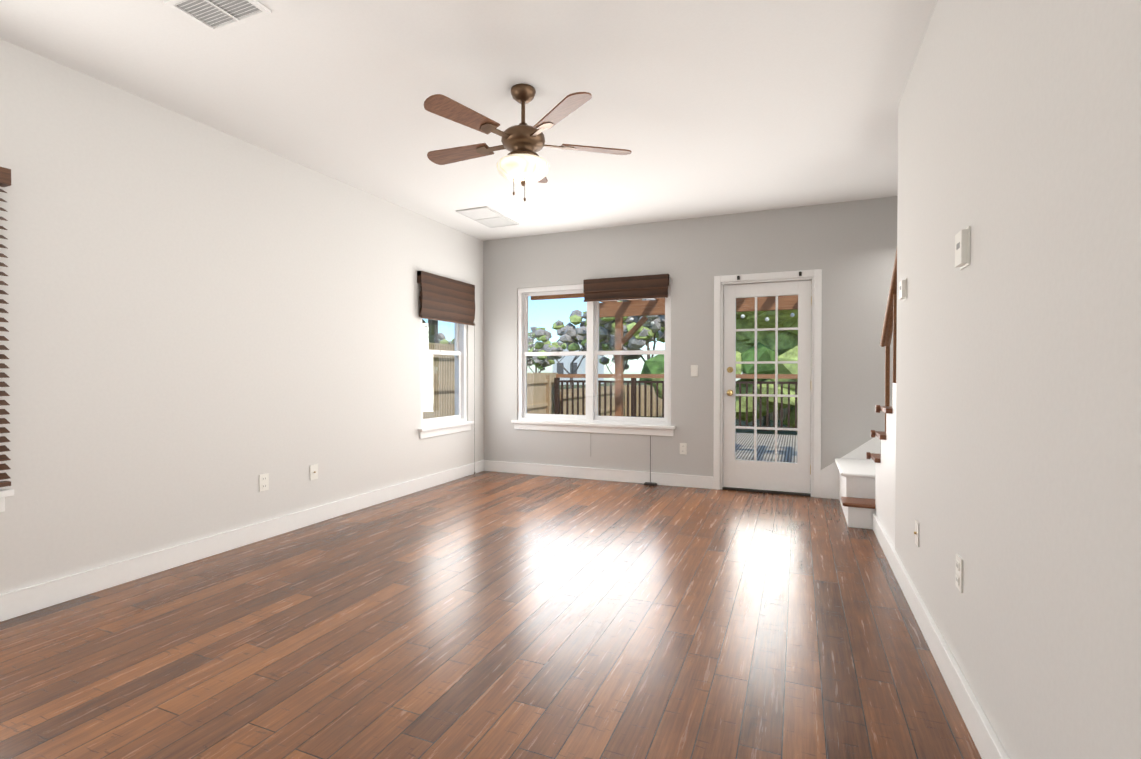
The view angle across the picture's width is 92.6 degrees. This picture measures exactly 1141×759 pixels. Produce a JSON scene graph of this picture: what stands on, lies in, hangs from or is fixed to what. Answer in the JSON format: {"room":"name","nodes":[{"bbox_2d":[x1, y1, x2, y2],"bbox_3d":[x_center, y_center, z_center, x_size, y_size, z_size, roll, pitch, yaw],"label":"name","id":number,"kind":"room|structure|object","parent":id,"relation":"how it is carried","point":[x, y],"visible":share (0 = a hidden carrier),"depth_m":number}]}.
{"room":"empty living room","nodes":[
{"label":"empty living room","id":0,"kind":"room"},
{"bbox_2d":[0,39,483,593],"bbox_3d":[-2.320,-0.245,3.632,0.150,2.740,6.600,0,1,23],"label":"wall","id":1,"kind":"structure","parent":0,"point":[206,326],"depth_m":3.33},
{"bbox_2d":[0,167,10,486],"bbox_3d":[-2.826,-0.236,2.129,0.067,1.480,0.955,0,1,23],"label":"window blind","id":2,"kind":"object","parent":1,"relation":"attached to","point":[5,177],"visible":1,"depth_m":2.55},
{"bbox_2d":[0,489,13,511],"bbox_3d":[-2.909,-0.189,2.156,0.200,1.635,0.980,0,1,23],"label":"window sill","id":3,"kind":"structure","parent":1,"relation":"in","point":[4,493],"depth_m":2.56},
{"bbox_2d":[0,460,483,621],"bbox_3d":[-2.241,1.063,3.616,0.020,0.126,6.300,0,1,23],"label":"baseboard","id":4,"kind":"structure","parent":1,"relation":"attached to","point":[94,580],"depth_m":3.37},
{"bbox_2d":[259,473,268,491],"bbox_3d":[-2.154,0.723,3.835,0.009,0.116,0.072,0,1,23],"label":"electrical outlet","id":5,"kind":"object","parent":1,"relation":"attached to","point":[263,482],"visible":1,"depth_m":3.83},
{"bbox_2d":[310,464,317,479],"bbox_3d":[-1.985,0.718,4.230,0.016,0.116,0.072,0,1,23],"label":"electrical outlet","id":6,"kind":"object","parent":1,"relation":"attached to","point":[313,471],"visible":1,"depth_m":4.22},
{"bbox_2d":[418,318,473,438],"bbox_3d":[-1.372,-0.235,5.838,0.200,1.635,0.940,0,1,23],"label":"window","id":7,"kind":"structure","parent":1,"relation":"in","point":[444,425],"depth_m":5.99},
{"bbox_2d":[417,271,474,325],"bbox_3d":[-1.295,-0.841,5.798,0.061,0.462,0.960,0,1,23],"label":"window blind","id":8,"kind":"object","parent":1,"relation":"attached to","point":[442,298],"visible":0.98,"depth_m":5.72},
{"bbox_2d":[474,322,475,474],"bbox_3d":[-1.093,0.215,6.214,0.021,1.744,0.020,0,1,23],"label":"blind pull cord","id":9,"kind":"object","parent":8,"relation":"hanging from","point":[474,399],"visible":1,"depth_m":6.21},
{"bbox_2d":[0,0,936,240],"bbox_3d":[0.126,-1.677,2.593,5.450,0.150,6.600,0,1,23],"label":"ceiling","id":10,"kind":"structure","parent":0,"point":[702,108],"depth_m":3.00},
{"bbox_2d":[164,0,270,32],"bbox_3d":[-1.506,-1.592,2.333,0.360,0.012,0.220,0,1,23],"label":"ceiling vent","id":11,"kind":"object","parent":10,"relation":"in","point":[215,16],"visible":0.98,"depth_m":2.36},
{"bbox_2d":[456,206,518,227],"bbox_3d":[-0.825,-1.631,5.510,0.350,0.012,0.650,0,1,23],"label":"ceiling vent","id":12,"kind":"object","parent":10,"relation":"in","point":[488,217],"visible":0.98,"depth_m":5.48},
{"bbox_2d":[424,84,631,201],"bbox_3d":[-0.311,-1.288,3.051,1.155,0.637,1.207,0,1,23],"label":"ceiling fan","id":13,"kind":"object","parent":10,"relation":"hanging from","point":[522,162],"visible":1,"depth_m":2.94},
{"bbox_2d":[0,471,981,758],"bbox_3d":[0.126,1.198,2.629,5.450,0.120,6.600,0,1,23],"label":"floor","id":14,"kind":"structure","parent":0,"point":[494,615],"depth_m":2.36},
{"bbox_2d":[644,436,656,485],"bbox_3d":[0.548,0.843,5.808,0.742,0.510,0.080,0,1,23],"label":"cord","id":15,"kind":"object","parent":14,"relation":"on","point":[650,483],"visible":0.96,"depth_m":5.71},
{"bbox_2d":[835,405,892,528],"bbox_3d":[2.304,-0.196,2.927,1.368,2.660,4.000,0,1,23],"label":"stairs","id":16,"kind":"structure","parent":14,"relation":"on","point":[857,488],"depth_m":4.25},
{"bbox_2d":[484,197,891,475],"bbox_3d":[1.372,-0.269,5.585,5.100,2.740,0.150,0,1,23],"label":"wall","id":17,"kind":"structure","parent":0,"point":[850,241],"depth_m":5.54},
{"bbox_2d":[511,278,675,435],"bbox_3d":[0.228,-0.237,6.037,1.900,1.635,0.200,0,1,23],"label":"double window","id":18,"kind":"structure","parent":17,"relation":"in","point":[591,421],"depth_m":6.03},
{"bbox_2d":[583,274,668,301],"bbox_3d":[0.579,-0.966,5.792,0.930,0.242,0.057,0,1,23],"label":"blinds","id":19,"kind":"object","parent":18,"relation":"attached to","point":[631,287],"visible":0.94,"depth_m":5.76},
{"bbox_2d":[484,460,712,488],"bbox_3d":[0.211,1.033,5.994,2.655,0.126,0.020,0,1,23],"label":"baseboard","id":20,"kind":"structure","parent":17,"relation":"attached to","point":[681,480],"depth_m":5.93},
{"bbox_2d":[680,443,686,454],"bbox_3d":[1.157,0.711,5.601,0.072,0.116,0.009,0,1,23],"label":"electrical outlet","id":21,"kind":"object","parent":17,"relation":"attached to","point":[683,448],"visible":1,"depth_m":5.60},
{"bbox_2d":[691,365,697,376],"bbox_3d":[1.258,-0.088,5.547,0.072,0.116,0.012,0,1,23],"label":"light switch","id":22,"kind":"object","parent":17,"relation":"attached to","point":[694,370],"visible":1,"depth_m":5.54},
{"bbox_2d":[723,280,811,493],"bbox_3d":[1.903,0.071,5.304,0.814,2.024,0.127,0,1,23],"label":"door","id":23,"kind":"structure","parent":17,"relation":"in","point":[755,473],"depth_m":5.32},
{"bbox_2d":[713,269,821,497],"bbox_3d":[1.913,0.037,5.339,0.980,2.136,0.195,0,1,23],"label":"door frame","id":24,"kind":"structure","parent":17,"relation":"attached to","point":[814,276],"depth_m":5.24},
{"bbox_2d":[821,437,879,498],"bbox_3d":[2.542,0.799,5.020,0.535,0.619,0.015,0,1,23],"label":"trim","id":25,"kind":"structure","parent":17,"relation":"attached to","point":[830,481],"depth_m":5.05},
{"bbox_2d":[875,0,1140,758],"bbox_3d":[1.304,-0.219,1.578,0.120,2.740,5.300,0,1,23],"label":"wall","id":26,"kind":"structure","parent":0,"point":[1012,442],"depth_m":1.38},
{"bbox_2d":[880,249,896,431],"bbox_3d":[2.172,-0.241,3.643,0.072,1.591,1.015,0,1,23],"label":"stair handrail","id":27,"kind":"object","parent":26,"relation":"attached to","point":[889,328],"visible":0.35,"depth_m":3.82},
{"bbox_2d":[899,278,906,300],"bbox_3d":[1.803,-0.486,2.959,0.024,0.110,0.100,0,1,23],"label":"door chime","id":28,"kind":"object","parent":26,"relation":"attached to","point":[903,289],"visible":0.98,"depth_m":2.92},
{"bbox_2d":[914,519,918,546],"bbox_3d":[1.660,0.738,2.622,0.016,0.116,0.072,0,1,23],"label":"electrical outlet","id":29,"kind":"object","parent":26,"relation":"attached to","point":[916,532],"visible":0.96,"depth_m":2.62},
{"bbox_2d":[872,513,1008,758],"bbox_3d":[1.239,1.088,1.621,0.020,0.126,5.300,0,1,23],"label":"baseboard","id":30,"kind":"structure","parent":26,"relation":"attached to","point":[987,743],"depth_m":2.04},
{"bbox_2d":[955,554,962,592],"bbox_3d":[1.378,0.687,1.938,0.009,0.116,0.072,0,1,23],"label":"electrical outlet","id":31,"kind":"object","parent":26,"relation":"attached to","point":[959,574],"visible":1,"depth_m":1.92},
{"bbox_2d":[955,226,970,269],"bbox_3d":[1.356,-0.453,1.889,0.024,0.130,0.100,0,1,23],"label":"thermostat","id":32,"kind":"object","parent":26,"relation":"attached to","point":[962,249],"visible":1,"depth_m":1.85},
{"label":"outside","id":33,"kind":"structure","parent":0,"visible":0},
{"bbox_2d":[560,383,796,434],"bbox_3d":[3.371,1.149,33.839,100.000,0.200,125.000,0,1,23],"label":"ground","id":34,"kind":"structure","parent":33,"point":[784,432],"depth_m":15.20},
{"bbox_2d":[422,319,438,342],"bbox_3d":[-6.704,-4.573,13.470,12.900,11.868,15.727,0,1,23],"label":"trees","id":35,"kind":"object","parent":34,"relation":"on","point":[429,333],"depth_m":12.82},
{"bbox_2d":[553,339,603,384],"bbox_3d":[1.192,-2.176,71.157,4.600,7.920,8.330,0,1,23],"label":"house","id":36,"kind":"structure","parent":34,"relation":"on","point":[566,365],"depth_m":67.40},
{"bbox_2d":[424,298,743,389],"bbox_3d":[5.460,-3.754,49.367,58.048,11.714,21.785,0,1,23],"label":"trees","id":37,"kind":"object","parent":34,"relation":"on","point":[635,342],"depth_m":45.88},
{"bbox_2d":[422,342,787,420],"bbox_3d":[6.263,0.892,3.921,19.620,2.860,24.020,0,1,23],"label":"fence","id":38,"kind":"object","parent":34,"relation":"on","point":[537,383],"depth_m":12.47},
{"bbox_2d":[639,309,797,430],"bbox_3d":[6.993,-0.933,13.166,10.371,6.115,5.733,0,1,23],"label":"trees","id":39,"kind":"object","parent":34,"relation":"on","point":[745,353],"depth_m":12.53},
{"bbox_2d":[735,433,810,464],"bbox_3d":[2.449,1.273,8.626,8.680,0.220,6.245,0,1,23],"label":"deck","id":40,"kind":"object","parent":34,"relation":"on","point":[788,453],"depth_m":9.27},
{"bbox_2d":[531,281,811,415],"bbox_3d":[2.122,-0.086,6.877,4.450,2.539,2.793,0,1,23],"label":"pergola","id":41,"kind":"object","parent":40,"relation":"on","point":[656,308],"depth_m":8.21},
{"bbox_2d":[630,309,794,324],"bbox_3d":[2.398,-0.874,7.594,3.257,0.159,0.060,0,1,23],"label":"string lights","id":42,"kind":"object","parent":41,"relation":"hanging from","point":[792,314],"depth_m":7.57},
{"bbox_2d":[554,374,797,427],"bbox_3d":[3.625,0.508,11.434,8.660,1.239,0.120,0,1,23],"label":"deck railing","id":43,"kind":"object","parent":40,"relation":"on","point":[557,381],"depth_m":12.18}
]}

